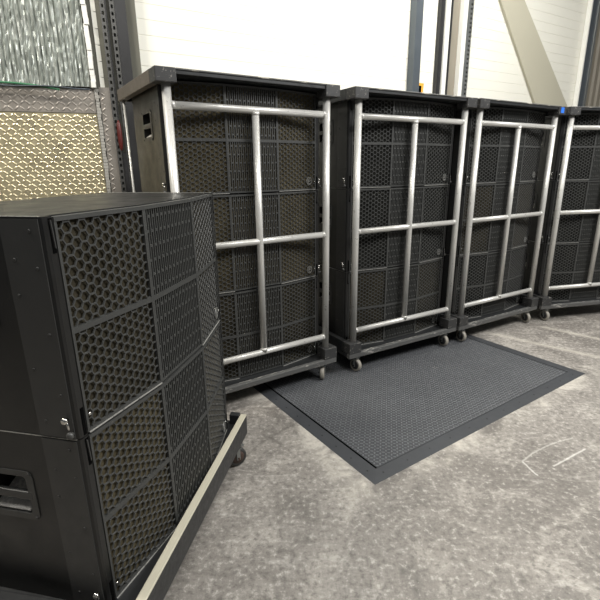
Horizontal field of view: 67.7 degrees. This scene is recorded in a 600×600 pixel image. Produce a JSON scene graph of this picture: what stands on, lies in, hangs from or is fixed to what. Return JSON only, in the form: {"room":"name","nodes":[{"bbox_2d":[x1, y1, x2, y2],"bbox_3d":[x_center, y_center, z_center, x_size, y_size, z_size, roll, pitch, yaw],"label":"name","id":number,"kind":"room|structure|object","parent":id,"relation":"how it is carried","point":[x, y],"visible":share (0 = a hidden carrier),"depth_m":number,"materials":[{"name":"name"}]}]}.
{"room":"warehouse","nodes":[
{"label":"warehouse","id":0,"kind":"room"},
{"bbox_2d":[6,0,141,191],"bbox_3d":[-3.948,-1.962,2.909,5.468,5.200,0.138,-6,17,-17],"label":"wall","id":1,"kind":"structure","parent":0,"point":[129,4],"depth_m":3.65,"materials":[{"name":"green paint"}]},
{"bbox_2d":[0,0,90,86],"bbox_3d":[-2.660,-2.608,3.027,2.014,2.055,0.047,-6,17,-17],"label":"curtain","id":2,"kind":"object","parent":1,"relation":"attached to","point":[42,42],"visible":0.98,"depth_m":3.44,"materials":[{"name":"silver metal"}]},
{"bbox_2d":[0,86,96,112],"bbox_3d":[-2.952,-1.506,3.291,2.660,0.183,0.028,-6,17,-17],"label":"plate","id":3,"kind":"object","parent":1,"relation":"attached to","point":[12,98],"visible":1,"depth_m":3.57,"materials":[{"name":"silver metal"}]},
{"bbox_2d":[0,111,106,200],"bbox_3d":[-2.941,-0.491,3.593,2.660,1.930,0.022,-6,17,-17],"label":"plate","id":4,"kind":"object","parent":1,"relation":"attached to","point":[43,154],"visible":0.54,"depth_m":3.68,"materials":[{"name":"metal"}]},
{"bbox_2d":[99,87,121,191],"bbox_3d":[-1.601,-0.726,3.980,0.081,2.130,0.030,-6,17,-17],"label":"guard","id":5,"kind":"object","parent":1,"relation":"attached to","point":[105,99],"visible":0.6,"depth_m":3.78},
{"bbox_2d":[99,0,126,191],"bbox_3d":[-1.551,-1.702,3.701,0.037,4.200,0.030,-6,17,-17],"label":"strut","id":6,"kind":"object","parent":1,"relation":"attached to","point":[102,9],"visible":0.5,"depth_m":3.67,"materials":[{"name":"metal"}]},
{"bbox_2d":[109,0,134,191],"bbox_3d":[-1.483,-1.709,3.722,0.037,4.200,0.030,-6,17,-17],"label":"strut","id":7,"kind":"object","parent":1,"relation":"attached to","point":[112,10],"visible":0.3,"depth_m":3.65,"materials":[{"name":"metal"}]},
{"bbox_2d":[114,0,141,191],"bbox_3d":[-1.424,-1.715,3.738,0.082,4.200,0.035,-6,17,-17],"label":"bar","id":8,"kind":"object","parent":1,"relation":"attached to","point":[120,9],"visible":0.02,"depth_m":3.67,"materials":[{"name":"grey metal"}]},
{"bbox_2d":[90,0,599,106],"bbox_3d":[2.687,-2.993,6.132,10.216,5.200,0.150,-10,19,-30],"label":"wall","id":9,"kind":"structure","parent":0,"point":[344,43],"depth_m":4.72,"materials":[{"name":"white paint"}]},
{"bbox_2d":[406,0,423,91],"bbox_3d":[1.329,-2.415,5.290,0.105,4.600,0.096,-10,19,-30],"label":"steel post","id":10,"kind":"object","parent":9,"relation":"attached to","point":[417,6],"visible":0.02,"depth_m":5.11,"materials":[{"name":"grey metal"}]},
{"bbox_2d":[432,0,445,93],"bbox_3d":[1.669,-2.483,5.509,0.062,4.600,0.056,-10,19,-30],"label":"steel post","id":11,"kind":"object","parent":9,"relation":"attached to","point":[441,3],"visible":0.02,"depth_m":5.33,"materials":[{"name":"grey metal"}]},
{"bbox_2d":[439,0,451,94],"bbox_3d":[1.734,-2.492,5.535,0.069,4.600,0.076,-10,19,-30],"label":"upright","id":12,"kind":"object","parent":9,"relation":"attached to","point":[448,2],"visible":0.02,"depth_m":5.34,"materials":[{"name":"white metal"}]},
{"bbox_2d":[447,0,460,94],"bbox_3d":[1.868,-2.525,5.641,0.147,4.600,0.026,-10,19,-30],"label":"panel","id":13,"kind":"object","parent":9,"relation":"attached to","point":[456,8],"visible":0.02,"depth_m":5.47,"materials":[{"name":"beige metal"}]},
{"bbox_2d":[453,0,468,95],"bbox_3d":[1.980,-2.535,5.671,0.070,4.600,0.086,-10,19,-30],"label":"upright","id":14,"kind":"object","parent":9,"relation":"attached to","point":[464,5],"visible":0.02,"depth_m":5.47,"materials":[{"name":"white metal"}]},
{"bbox_2d":[499,0,566,106],"bbox_3d":[3.307,-3.433,6.275,2.018,1.350,0.032,-10,19,-30],"label":"brace","id":15,"kind":"object","parent":9,"relation":"attached to","point":[541,81],"visible":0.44,"depth_m":6.21,"materials":[{"name":"beige paint"}]},
{"bbox_2d":[572,0,599,106],"bbox_3d":[4.393,-3.073,7.042,0.239,4.800,0.069,-10,19,-30],"label":"steel column","id":16,"kind":"structure","parent":9,"relation":"attached to","point":[593,6],"depth_m":6.81,"materials":[{"name":"grey metal"}]},
{"bbox_2d":[164,304,599,599],"bbox_3d":[0.499,-0.080,5.714,17.000,0.100,17.000,-1,16,0],"label":"floor","id":17,"kind":"structure","parent":0,"point":[510,509],"depth_m":2.02,"materials":[{"name":"concrete"}]},
{"bbox_2d":[0,412,246,599],"bbox_3d":[-0.728,0.868,1.913,0.724,0.258,1.152,2,17,10],"label":"dolly","id":18,"kind":"object","parent":17,"relation":"on","point":[155,579],"visible":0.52,"depth_m":1.62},
{"bbox_2d":[0,319,227,599],"bbox_3d":[-0.733,0.507,1.820,0.625,0.594,1.068,3,17,12],"label":"speaker","id":19,"kind":"object","parent":18,"relation":"on","point":[80,519],"visible":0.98,"depth_m":1.39},
{"bbox_2d":[0,476,31,510],"bbox_3d":[-0.851,0.589,1.369,0.124,0.049,0.078,3,17,12],"label":"handle","id":20,"kind":"object","parent":19,"relation":"on","point":[9,501],"depth_m":1.35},
{"bbox_2d":[0,192,220,439],"bbox_3d":[-0.740,-0.064,1.651,0.625,0.594,1.068,3,17,12],"label":"speaker","id":21,"kind":"object","parent":19,"relation":"on","point":[104,296],"visible":1,"depth_m":1.25},
{"bbox_2d":[58,211,150,327],"bbox_3d":[-0.533,-0.100,1.250,0.004,0.273,0.308,6,18,20],"label":"grille","id":22,"kind":"object","parent":21,"relation":"attached to","point":[104,261],"depth_m":1.23,"materials":[{"name":"black metal"}]},
{"bbox_2d":[76,304,159,427],"bbox_3d":[-0.529,0.180,1.333,0.004,0.278,0.308,6,18,20],"label":"grille","id":23,"kind":"object","parent":21,"relation":"attached to","point":[118,352],"depth_m":1.31,"materials":[{"name":"black metal"}]},
{"bbox_2d":[145,202,195,294],"bbox_3d":[-0.444,-0.189,1.549,0.010,0.273,0.323,3,17,12],"label":"grille","id":24,"kind":"object","parent":21,"relation":"attached to","point":[170,249],"depth_m":1.52,"materials":[{"name":"black metal"}]},
{"bbox_2d":[155,278,200,376],"bbox_3d":[-0.440,0.090,1.632,0.010,0.278,0.323,3,17,12],"label":"grille","id":25,"kind":"object","parent":21,"relation":"attached to","point":[177,308],"depth_m":1.61,"materials":[{"name":"black metal"}]},
{"bbox_2d":[192,197,214,271],"bbox_3d":[-0.400,-0.281,1.857,0.004,0.273,0.308,0,16,3],"label":"grille","id":26,"kind":"object","parent":21,"relation":"attached to","point":[203,236],"depth_m":1.85,"materials":[{"name":"black metal"}]},
{"bbox_2d":[198,264,218,337],"bbox_3d":[-0.397,-0.001,1.940,0.004,0.278,0.308,0,16,3],"label":"grille","id":27,"kind":"object","parent":21,"relation":"attached to","point":[208,297],"depth_m":1.93,"materials":[{"name":"black metal"}]},
{"bbox_2d":[93,393,168,516],"bbox_3d":[-0.526,0.472,1.419,0.004,0.273,0.308,6,18,20],"label":"grille","id":28,"kind":"object","parent":19,"relation":"attached to","point":[130,448],"depth_m":1.40,"materials":[{"name":"black metal"}]},
{"bbox_2d":[107,466,175,591],"bbox_3d":[-0.523,0.751,1.502,0.004,0.278,0.308,6,18,20],"label":"grille","id":29,"kind":"object","parent":19,"relation":"attached to","point":[138,527],"depth_m":1.49,"materials":[{"name":"black metal"}]},
{"bbox_2d":[87,322,226,598],"bbox_3d":[-0.487,0.520,1.768,0.224,0.586,0.945,-1,16,0],"label":"grille","id":30,"kind":"object","parent":19,"relation":"attached to","point":[148,462],"depth_m":1.53,"materials":[{"name":"black metal"}]},
{"bbox_2d":[164,352,205,452],"bbox_3d":[-0.437,0.382,1.718,0.010,0.273,0.323,3,17,12],"label":"grille","id":31,"kind":"object","parent":19,"relation":"attached to","point":[185,388],"depth_m":1.69,"materials":[{"name":"black metal"}]},
{"bbox_2d":[172,414,210,519],"bbox_3d":[-0.434,0.662,1.801,0.010,0.278,0.323,3,17,12],"label":"grille","id":32,"kind":"object","parent":19,"relation":"attached to","point":[191,460],"depth_m":1.78,"materials":[{"name":"black metal"}]},
{"bbox_2d":[204,328,222,403],"bbox_3d":[-0.393,0.291,2.026,0.004,0.273,0.308,0,16,3],"label":"grille","id":33,"kind":"object","parent":19,"relation":"attached to","point":[213,357],"depth_m":2.02,"materials":[{"name":"black metal"}]},
{"bbox_2d":[208,383,225,463],"bbox_3d":[-0.390,0.570,2.109,0.004,0.278,0.308,0,16,3],"label":"grille","id":34,"kind":"object","parent":19,"relation":"attached to","point":[217,405],"depth_m":2.10,"materials":[{"name":"black metal"}]},
{"bbox_2d":[117,65,339,393],"bbox_3d":[-0.449,-0.380,3.083,1.140,1.981,0.854,-11,19,-31],"label":"cart","id":35,"kind":"object","parent":17,"relation":"on","point":[165,76],"visible":0.43,"depth_m":2.73,"materials":[{"name":"black paint"}]},
{"bbox_2d":[219,276,319,380],"bbox_3d":[-0.431,0.136,3.214,1.068,0.594,0.625,-11,19,-31],"label":"speaker","id":36,"kind":"object","parent":35,"relation":"on","point":[291,307],"visible":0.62,"depth_m":3.00},
{"bbox_2d":[219,295,235,336],"bbox_3d":[-0.551,0.115,2.778,0.308,0.273,0.004,-8,18,-23],"label":"grille","id":37,"kind":"object","parent":36,"relation":"attached to","point":[227,302],"depth_m":2.82,"materials":[{"name":"black metal"}]},
{"bbox_2d":[222,338,238,378],"bbox_3d":[-0.547,0.395,2.861,0.308,0.278,0.004,-8,18,-23],"label":"grille","id":38,"kind":"object","parent":36,"relation":"attached to","point":[230,346],"depth_m":2.90,"materials":[{"name":"black metal"}]},
{"bbox_2d":[237,287,280,334],"bbox_3d":[-0.267,0.067,2.928,0.323,0.273,0.010,-11,19,-31],"label":"grille","id":39,"kind":"object","parent":36,"relation":"attached to","point":[248,321],"depth_m":2.92,"materials":[{"name":"black metal"}]},
{"bbox_2d":[239,328,281,375],"bbox_3d":[-0.263,0.347,3.010,0.323,0.278,0.010,-11,19,-31],"label":"grille","id":40,"kind":"object","parent":36,"relation":"attached to","point":[248,341],"depth_m":3.01,"materials":[{"name":"black metal"}]},
{"bbox_2d":[213,190,319,293],"bbox_3d":[-0.438,-0.435,3.045,1.068,0.594,0.625,-11,19,-31],"label":"speaker","id":41,"kind":"object","parent":36,"relation":"on","point":[285,213],"visible":0.63,"depth_m":2.83},
{"bbox_2d":[213,197,230,242],"bbox_3d":[-0.557,-0.457,2.609,0.308,0.273,0.004,-8,18,-23],"label":"grille","id":42,"kind":"object","parent":41,"relation":"attached to","point":[222,205],"depth_m":2.65,"materials":[{"name":"black metal"}]},
{"bbox_2d":[216,248,233,290],"bbox_3d":[-0.554,-0.177,2.692,0.308,0.278,0.004,-8,18,-23],"label":"grille","id":43,"kind":"object","parent":41,"relation":"attached to","point":[225,257],"depth_m":2.74,"materials":[{"name":"black metal"}]},
{"bbox_2d":[132,81,320,193],"bbox_3d":[-0.444,-1.007,2.876,1.068,0.594,0.625,-11,19,-31],"label":"speaker","id":44,"kind":"object","parent":41,"relation":"on","point":[214,150],"visible":0.88,"depth_m":2.60},
{"bbox_2d":[171,83,225,138],"bbox_3d":[-0.564,-1.028,2.440,0.308,0.273,0.004,-8,18,-23],"label":"grille","id":45,"kind":"object","parent":44,"relation":"attached to","point":[188,124],"depth_m":2.45,"materials":[{"name":"black metal"}]},
{"bbox_2d":[175,141,227,191],"bbox_3d":[-0.561,-0.749,2.522,0.308,0.278,0.004,-8,18,-23],"label":"grille","id":46,"kind":"object","parent":44,"relation":"attached to","point":[202,166],"depth_m":2.53,"materials":[{"name":"black metal"}]},
{"bbox_2d":[225,86,275,139],"bbox_3d":[-0.280,-1.076,2.589,0.323,0.273,0.010,-11,19,-31],"label":"grille","id":47,"kind":"object","parent":44,"relation":"attached to","point":[238,126],"depth_m":2.58,"materials":[{"name":"black metal"}]},
{"bbox_2d":[228,142,277,191],"bbox_3d":[-0.277,-0.796,2.672,0.323,0.278,0.010,-11,19,-31],"label":"grille","id":48,"kind":"object","parent":44,"relation":"attached to","point":[240,154],"depth_m":2.66,"materials":[{"name":"black metal"}]},
{"bbox_2d":[278,91,313,140],"bbox_3d":[-0.021,-1.134,2.776,0.308,0.273,0.004,-15,22,-40],"label":"grille","id":49,"kind":"object","parent":44,"relation":"attached to","point":[290,128],"depth_m":2.78,"materials":[{"name":"black metal"}]},
{"bbox_2d":[279,143,314,189],"bbox_3d":[-0.018,-0.854,2.859,0.308,0.278,0.004,-15,22,-40],"label":"grille","id":50,"kind":"object","parent":44,"relation":"attached to","point":[296,160],"depth_m":2.86,"materials":[{"name":"black metal"}]},
{"bbox_2d":[231,195,278,240],"bbox_3d":[-0.273,-0.504,2.759,0.323,0.273,0.010,-11,19,-31],"label":"grille","id":51,"kind":"object","parent":41,"relation":"attached to","point":[243,219],"depth_m":2.74,"materials":[{"name":"grey plastic"}]},
{"bbox_2d":[234,243,279,288],"bbox_3d":[-0.270,-0.225,2.841,0.323,0.278,0.010,-11,19,-31],"label":"grille","id":52,"kind":"object","parent":41,"relation":"attached to","point":[245,258],"depth_m":2.83,"materials":[{"name":"grey plastic"}]},
{"bbox_2d":[280,192,314,235],"bbox_3d":[-0.015,-0.562,2.945,0.308,0.273,0.004,-15,22,-40],"label":"grille","id":53,"kind":"object","parent":41,"relation":"attached to","point":[297,209],"depth_m":2.94,"materials":[{"name":"black metal"}]},
{"bbox_2d":[281,239,314,280],"bbox_3d":[-0.011,-0.283,3.028,0.308,0.278,0.004,-15,22,-40],"label":"grille","id":54,"kind":"object","parent":41,"relation":"attached to","point":[297,257],"depth_m":3.03,"materials":[{"name":"black metal"}]},
{"bbox_2d":[283,279,314,324],"bbox_3d":[-0.008,0.009,3.114,0.308,0.273,0.004,-15,22,-40],"label":"grille","id":55,"kind":"object","parent":36,"relation":"attached to","point":[299,295],"depth_m":3.12,"materials":[{"name":"black metal"}]},
{"bbox_2d":[284,319,314,362],"bbox_3d":[-0.004,0.289,3.197,0.308,0.278,0.004,-15,22,-40],"label":"grille","id":56,"kind":"object","parent":36,"relation":"attached to","point":[297,329],"depth_m":3.20,"materials":[{"name":"black metal"}]},
{"bbox_2d":[252,330,585,484],"bbox_3d":[0.797,0.542,3.414,2.137,0.006,1.620,-12,20,-32],"label":"floor mat","id":57,"kind":"object","parent":17,"relation":"on","point":[406,404],"visible":0.73,"depth_m":3.05,"materials":[{"name":"rubber"}]},
{"bbox_2d":[318,86,477,370],"bbox_3d":[0.633,-0.573,3.692,1.140,1.981,0.854,-10,19,-29],"label":"cart","id":58,"kind":"object","parent":57,"relation":"on","point":[351,348],"visible":0.65,"depth_m":3.32,"materials":[{"name":"silver metal"}]},
{"bbox_2d":[318,257,443,344],"bbox_3d":[0.651,-0.057,3.823,1.068,0.594,0.625,-10,19,-29],"label":"speaker","id":59,"kind":"object","parent":58,"relation":"on","point":[379,291],"visible":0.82,"depth_m":3.51},
{"bbox_2d":[349,307,383,342],"bbox_3d":[0.516,0.200,3.475,0.308,0.278,0.004,-7,18,-20],"label":"grille","id":60,"kind":"object","parent":59,"relation":"attached to","point":[365,315],"depth_m":3.49,"materials":[{"name":"black metal"}]},
{"bbox_2d":[350,271,385,308],"bbox_3d":[0.513,-0.079,3.393,0.308,0.273,0.004,-7,18,-20],"label":"grille","id":61,"kind":"object","parent":59,"relation":"attached to","point":[371,288],"depth_m":3.41,"materials":[{"name":"black metal"}]},
{"bbox_2d":[318,185,449,271],"bbox_3d":[0.644,-0.628,3.654,1.068,0.594,0.625,-10,19,-29],"label":"speaker","id":62,"kind":"object","parent":59,"relation":"on","point":[380,206],"visible":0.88,"depth_m":3.34},
{"bbox_2d":[350,232,386,268],"bbox_3d":[0.509,-0.371,3.306,0.308,0.278,0.004,-7,18,-20],"label":"grille","id":63,"kind":"object","parent":62,"relation":"attached to","point":[372,249],"depth_m":3.32,"materials":[{"name":"black metal"}]},
{"bbox_2d":[352,190,388,227],"bbox_3d":[0.506,-0.651,3.224,0.308,0.273,0.004,-7,18,-20],"label":"grille","id":64,"kind":"object","parent":62,"relation":"attached to","point":[374,204],"depth_m":3.24,"materials":[{"name":"black metal"}]},
{"bbox_2d":[318,97,455,188],"bbox_3d":[0.637,-1.200,3.485,1.068,0.594,0.625,-10,19,-29],"label":"speaker","id":65,"kind":"object","parent":62,"relation":"on","point":[385,145],"visible":0.84,"depth_m":3.18},
{"bbox_2d":[352,145,390,186],"bbox_3d":[0.503,-0.943,3.137,0.308,0.278,0.004,-7,18,-20],"label":"grille","id":66,"kind":"object","parent":65,"relation":"attached to","point":[375,171],"depth_m":3.15,"materials":[{"name":"black metal"}]},
{"bbox_2d":[353,99,392,141],"bbox_3d":[0.499,-1.222,3.055,0.308,0.273,0.004,-7,18,-20],"label":"grille","id":67,"kind":"object","parent":65,"relation":"attached to","point":[372,130],"depth_m":3.07,"materials":[{"name":"black metal"}]},
{"bbox_2d":[392,145,425,184],"bbox_3d":[0.793,-0.987,3.275,0.323,0.278,0.010,-10,19,-29],"label":"grille","id":68,"kind":"object","parent":65,"relation":"attached to","point":[400,153],"depth_m":3.26,"materials":[{"name":"black metal"}]},
{"bbox_2d":[394,100,427,142],"bbox_3d":[0.790,-1.266,3.192,0.323,0.273,0.010,-10,19,-29],"label":"grille","id":69,"kind":"object","parent":65,"relation":"attached to","point":[402,130],"depth_m":3.18,"materials":[{"name":"black metal"}]},
{"bbox_2d":[425,146,449,183],"bbox_3d":[1.060,-1.042,3.450,0.308,0.278,0.004,-14,21,-38],"label":"grille","id":70,"kind":"object","parent":65,"relation":"attached to","point":[437,158],"depth_m":3.46,"materials":[{"name":"black metal"}]},
{"bbox_2d":[428,104,451,143],"bbox_3d":[1.057,-1.321,3.368,0.308,0.273,0.004,-14,21,-38],"label":"grille","id":71,"kind":"object","parent":65,"relation":"attached to","point":[437,133],"depth_m":3.37,"materials":[{"name":"black metal"}]},
{"bbox_2d":[388,228,419,265],"bbox_3d":[0.800,-0.415,3.444,0.323,0.278,0.010,-10,19,-29],"label":"grille","id":72,"kind":"object","parent":62,"relation":"attached to","point":[396,239],"depth_m":3.43,"materials":[{"name":"black metal"}]},
{"bbox_2d":[390,188,422,225],"bbox_3d":[0.797,-0.695,3.361,0.323,0.273,0.010,-10,19,-29],"label":"grille","id":73,"kind":"object","parent":62,"relation":"attached to","point":[398,196],"depth_m":3.34,"materials":[{"name":"black metal"}]},
{"bbox_2d":[420,226,443,260],"bbox_3d":[1.067,-0.470,3.619,0.308,0.278,0.004,-14,21,-38],"label":"grille","id":74,"kind":"object","parent":62,"relation":"attached to","point":[431,238],"depth_m":3.63,"materials":[{"name":"black metal"}]},
{"bbox_2d":[422,187,446,222],"bbox_3d":[1.064,-0.750,3.537,0.308,0.273,0.004,-14,21,-38],"label":"grille","id":75,"kind":"object","parent":62,"relation":"attached to","point":[434,199],"depth_m":3.54,"materials":[{"name":"black metal"}]},
{"bbox_2d":[385,300,415,338],"bbox_3d":[0.807,0.156,3.613,0.323,0.278,0.010,-10,19,-29],"label":"grille","id":76,"kind":"object","parent":59,"relation":"attached to","point":[393,310],"depth_m":3.61,"materials":[{"name":"black metal"}]},
{"bbox_2d":[386,265,417,303],"bbox_3d":[0.803,-0.123,3.530,0.323,0.273,0.010,-10,19,-29],"label":"grille","id":77,"kind":"object","parent":59,"relation":"attached to","point":[394,275],"depth_m":3.52,"materials":[{"name":"black metal"}]},
{"bbox_2d":[415,294,437,330],"bbox_3d":[1.074,0.101,3.788,0.308,0.278,0.004,-14,21,-38],"label":"grille","id":78,"kind":"object","parent":59,"relation":"attached to","point":[426,302],"depth_m":3.79,"materials":[{"name":"black metal"}]},
{"bbox_2d":[417,260,440,297],"bbox_3d":[1.071,-0.178,3.706,0.308,0.273,0.004,-14,21,-38],"label":"grille","id":79,"kind":"object","parent":59,"relation":"attached to","point":[428,272],"depth_m":3.71,"materials":[{"name":"black metal"}]},
{"bbox_2d":[442,98,566,340],"bbox_3d":[1.631,-0.748,4.247,1.140,1.981,0.854,-10,19,-30],"label":"cart","id":80,"kind":"object","parent":17,"relation":"on","point":[528,302],"visible":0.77,"depth_m":3.88,"materials":[{"name":"silver metal"}]},
{"bbox_2d":[440,245,527,318],"bbox_3d":[1.649,-0.233,4.378,1.068,0.594,0.625,-10,19,-30],"label":"speaker","id":81,"kind":"object","parent":80,"relation":"on","point":[483,268],"visible":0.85,"depth_m":4.06},
{"bbox_2d":[455,287,482,316],"bbox_3d":[1.519,0.025,4.028,0.308,0.278,0.004,-7,18,-21],"label":"grille","id":82,"kind":"object","parent":81,"relation":"attached to","point":[472,293],"depth_m":4.04,"materials":[{"name":"grey plastic"}]},
{"bbox_2d":[458,255,486,286],"bbox_3d":[1.516,-0.255,3.946,0.308,0.273,0.004,-7,18,-21],"label":"grille","id":83,"kind":"object","parent":81,"relation":"attached to","point":[477,266],"depth_m":3.96,"materials":[{"name":"grey plastic"}]},
{"bbox_2d":[444,181,535,255],"bbox_3d":[1.642,-0.804,4.209,1.068,0.594,0.625,-10,19,-30],"label":"speaker","id":84,"kind":"object","parent":81,"relation":"on","point":[490,198],"visible":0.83,"depth_m":3.89},
{"bbox_2d":[461,221,489,252],"bbox_3d":[1.513,-0.547,3.859,0.308,0.278,0.004,-7,18,-21],"label":"grille","id":85,"kind":"object","parent":84,"relation":"attached to","point":[480,235],"depth_m":3.88,"materials":[{"name":"grey plastic"}]},
{"bbox_2d":[464,185,493,218],"bbox_3d":[1.509,-0.826,3.776,0.308,0.273,0.004,-7,18,-21],"label":"grille","id":86,"kind":"object","parent":84,"relation":"attached to","point":[484,194],"depth_m":3.79,"materials":[{"name":"grey plastic"}]},
{"bbox_2d":[450,107,545,183],"bbox_3d":[1.635,-1.375,4.040,1.068,0.594,0.625,-10,19,-30],"label":"speaker","id":87,"kind":"object","parent":84,"relation":"on","point":[496,143],"visible":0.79,"depth_m":3.73},
{"bbox_2d":[467,147,497,181],"bbox_3d":[1.506,-1.118,3.690,0.308,0.278,0.004,-7,18,-21],"label":"grille","id":88,"kind":"object","parent":87,"relation":"attached to","point":[487,171],"depth_m":3.71,"materials":[{"name":"grey plastic"}]},
{"bbox_2d":[470,109,502,144],"bbox_3d":[1.503,-1.398,3.607,0.308,0.273,0.004,-7,18,-21],"label":"grille","id":89,"kind":"object","parent":87,"relation":"attached to","point":[490,135],"depth_m":3.62,"materials":[{"name":"grey plastic"}]},
{"bbox_2d":[497,147,522,180],"bbox_3d":[1.795,-1.163,3.831,0.323,0.278,0.010,-10,19,-30],"label":"grille","id":90,"kind":"object","parent":87,"relation":"attached to","point":[504,154],"depth_m":3.81,"materials":[{"name":"black metal"}]},
{"bbox_2d":[501,109,527,144],"bbox_3d":[1.791,-1.443,3.748,0.323,0.273,0.010,-10,19,-30],"label":"grille","id":91,"kind":"object","parent":87,"relation":"attached to","point":[507,115],"depth_m":3.73,"materials":[{"name":"black metal"}]},
{"bbox_2d":[520,147,538,180],"bbox_3d":[2.059,-1.219,4.010,0.308,0.278,0.004,-14,21,-38],"label":"grille","id":92,"kind":"object","parent":87,"relation":"attached to","point":[529,164],"depth_m":4.01,"materials":[{"name":"black metal"}]},
{"bbox_2d":[525,112,542,145],"bbox_3d":[2.056,-1.499,3.927,0.308,0.273,0.004,-14,21,-38],"label":"grille","id":93,"kind":"object","parent":87,"relation":"attached to","point":[533,137],"depth_m":3.93,"materials":[{"name":"black metal"}]},
{"bbox_2d":[489,219,513,250],"bbox_3d":[1.801,-0.592,4.000,0.323,0.278,0.010,-10,19,-30],"label":"grille","id":94,"kind":"object","parent":84,"relation":"attached to","point":[496,228],"depth_m":3.98,"materials":[{"name":"black metal"}]},
{"bbox_2d":[493,184,518,215],"bbox_3d":[1.798,-0.871,3.918,0.323,0.273,0.010,-10,19,-30],"label":"grille","id":95,"kind":"object","parent":84,"relation":"attached to","point":[500,191],"depth_m":3.89,"materials":[{"name":"black metal"}]},
{"bbox_2d":[512,217,528,246],"bbox_3d":[2.066,-0.648,4.179,0.308,0.278,0.004,-14,21,-38],"label":"grille","id":96,"kind":"object","parent":84,"relation":"attached to","point":[520,229],"depth_m":4.18,"materials":[{"name":"black metal"}]},
{"bbox_2d":[516,183,533,213],"bbox_3d":[2.063,-0.927,4.096,0.308,0.273,0.004,-14,21,-38],"label":"grille","id":97,"kind":"object","parent":84,"relation":"attached to","point":[525,191],"depth_m":4.10,"materials":[{"name":"black metal"}]},
{"bbox_2d":[482,281,506,314],"bbox_3d":[1.808,-0.020,4.169,0.323,0.278,0.010,-10,19,-30],"label":"grille","id":98,"kind":"object","parent":81,"relation":"attached to","point":[489,289],"depth_m":4.15,"materials":[{"name":"black metal"}]},
{"bbox_2d":[485,251,509,283],"bbox_3d":[1.805,-0.300,4.087,0.323,0.273,0.010,-10,19,-30],"label":"grille","id":99,"kind":"object","parent":81,"relation":"attached to","point":[492,259],"depth_m":4.06,"materials":[{"name":"black metal"}]},
{"bbox_2d":[508,247,525,278],"bbox_3d":[2.070,-0.356,4.266,0.308,0.273,0.004,-14,21,-38],"label":"grille","id":100,"kind":"object","parent":81,"relation":"attached to","point":[517,256],"depth_m":4.27,"materials":[{"name":"black metal"}]},
{"bbox_2d":[523,106,599,319],"bbox_3d":[2.825,-0.889,4.676,1.140,1.981,0.854,-4,17,-12],"label":"cart","id":101,"kind":"object","parent":17,"relation":"on","point":[545,302],"visible":0.48,"depth_m":4.29,"materials":[{"name":"silver metal"}]},
{"bbox_2d":[522,240,599,300],"bbox_3d":[2.835,-0.373,4.805,1.068,0.594,0.625,-4,17,-12],"label":"speaker","id":102,"kind":"object","parent":101,"relation":"on","point":[571,261],"visible":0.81,"depth_m":4.49},
{"bbox_2d":[541,273,572,299],"bbox_3d":[2.585,-0.132,4.514,0.308,0.278,0.004,-2,17,-3],"label":"grille","id":103,"kind":"object","parent":102,"relation":"attached to","point":[556,279],"depth_m":4.51,"materials":[{"name":"black metal"}]},
{"bbox_2d":[544,245,576,271],"bbox_3d":[2.582,-0.411,4.432,0.308,0.273,0.004,-2,17,-3],"label":"grille","id":104,"kind":"object","parent":102,"relation":"attached to","point":[565,256],"depth_m":4.44,"materials":[{"name":"black metal"}]},
{"bbox_2d":[529,180,599,243],"bbox_3d":[2.829,-0.944,4.636,1.068,0.594,0.625,-4,17,-12],"label":"speaker","id":105,"kind":"object","parent":102,"relation":"on","point":[577,194],"visible":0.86,"depth_m":4.33},
{"bbox_2d":[549,214,581,241],"bbox_3d":[2.578,-0.703,4.345,0.308,0.278,0.004,-2,17,-3],"label":"grille","id":106,"kind":"object","parent":105,"relation":"attached to","point":[569,226],"depth_m":4.35,"materials":[{"name":"black metal"}]},
{"bbox_2d":[537,113,599,180],"bbox_3d":[2.822,-1.516,4.467,1.068,0.594,0.625,-4,17,-12],"label":"speaker","id":107,"kind":"object","parent":105,"relation":"on","point":[584,154],"visible":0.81,"depth_m":4.16},
{"bbox_2d":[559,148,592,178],"bbox_3d":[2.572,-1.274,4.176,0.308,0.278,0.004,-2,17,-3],"label":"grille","id":108,"kind":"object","parent":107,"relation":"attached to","point":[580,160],"depth_m":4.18,"materials":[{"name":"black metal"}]},
{"bbox_2d":[556,113,599,179],"bbox_3d":[2.880,-1.447,4.232,0.942,0.586,0.237,-1,16,0],"label":"grille","id":109,"kind":"object","parent":107,"relation":"attached to","point":[584,154],"depth_m":4.15,"materials":[{"name":"black metal"}]},
{"bbox_2d":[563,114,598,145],"bbox_3d":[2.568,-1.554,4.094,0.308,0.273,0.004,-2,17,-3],"label":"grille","id":110,"kind":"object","parent":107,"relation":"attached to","point":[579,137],"depth_m":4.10,"materials":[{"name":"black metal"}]},
{"bbox_2d":[554,182,585,210],"bbox_3d":[2.575,-0.983,4.263,0.308,0.273,0.004,-2,17,-3],"label":"grille","id":111,"kind":"object","parent":105,"relation":"attached to","point":[574,193],"depth_m":4.27,"materials":[{"name":"black metal"}]},
{"bbox_2d":[580,213,599,240],"bbox_3d":[2.899,-0.721,4.393,0.323,0.278,0.010,-4,17,-12],"label":"grille","id":112,"kind":"object","parent":105,"relation":"attached to","point":[588,222],"depth_m":4.37,"materials":[{"name":"black metal"}]},
{"bbox_2d":[570,271,599,299],"bbox_3d":[2.906,-0.149,4.562,0.323,0.278,0.010,-4,17,-12],"label":"grille","id":113,"kind":"object","parent":102,"relation":"attached to","point":[577,277],"depth_m":4.56,"materials":[{"name":"black metal"}]},
{"bbox_2d":[575,243,599,270],"bbox_3d":[2.902,-0.429,4.479,0.323,0.273,0.010,-4,17,-12],"label":"grille","id":114,"kind":"object","parent":102,"relation":"attached to","point":[583,251],"depth_m":4.46,"materials":[{"name":"black metal"}]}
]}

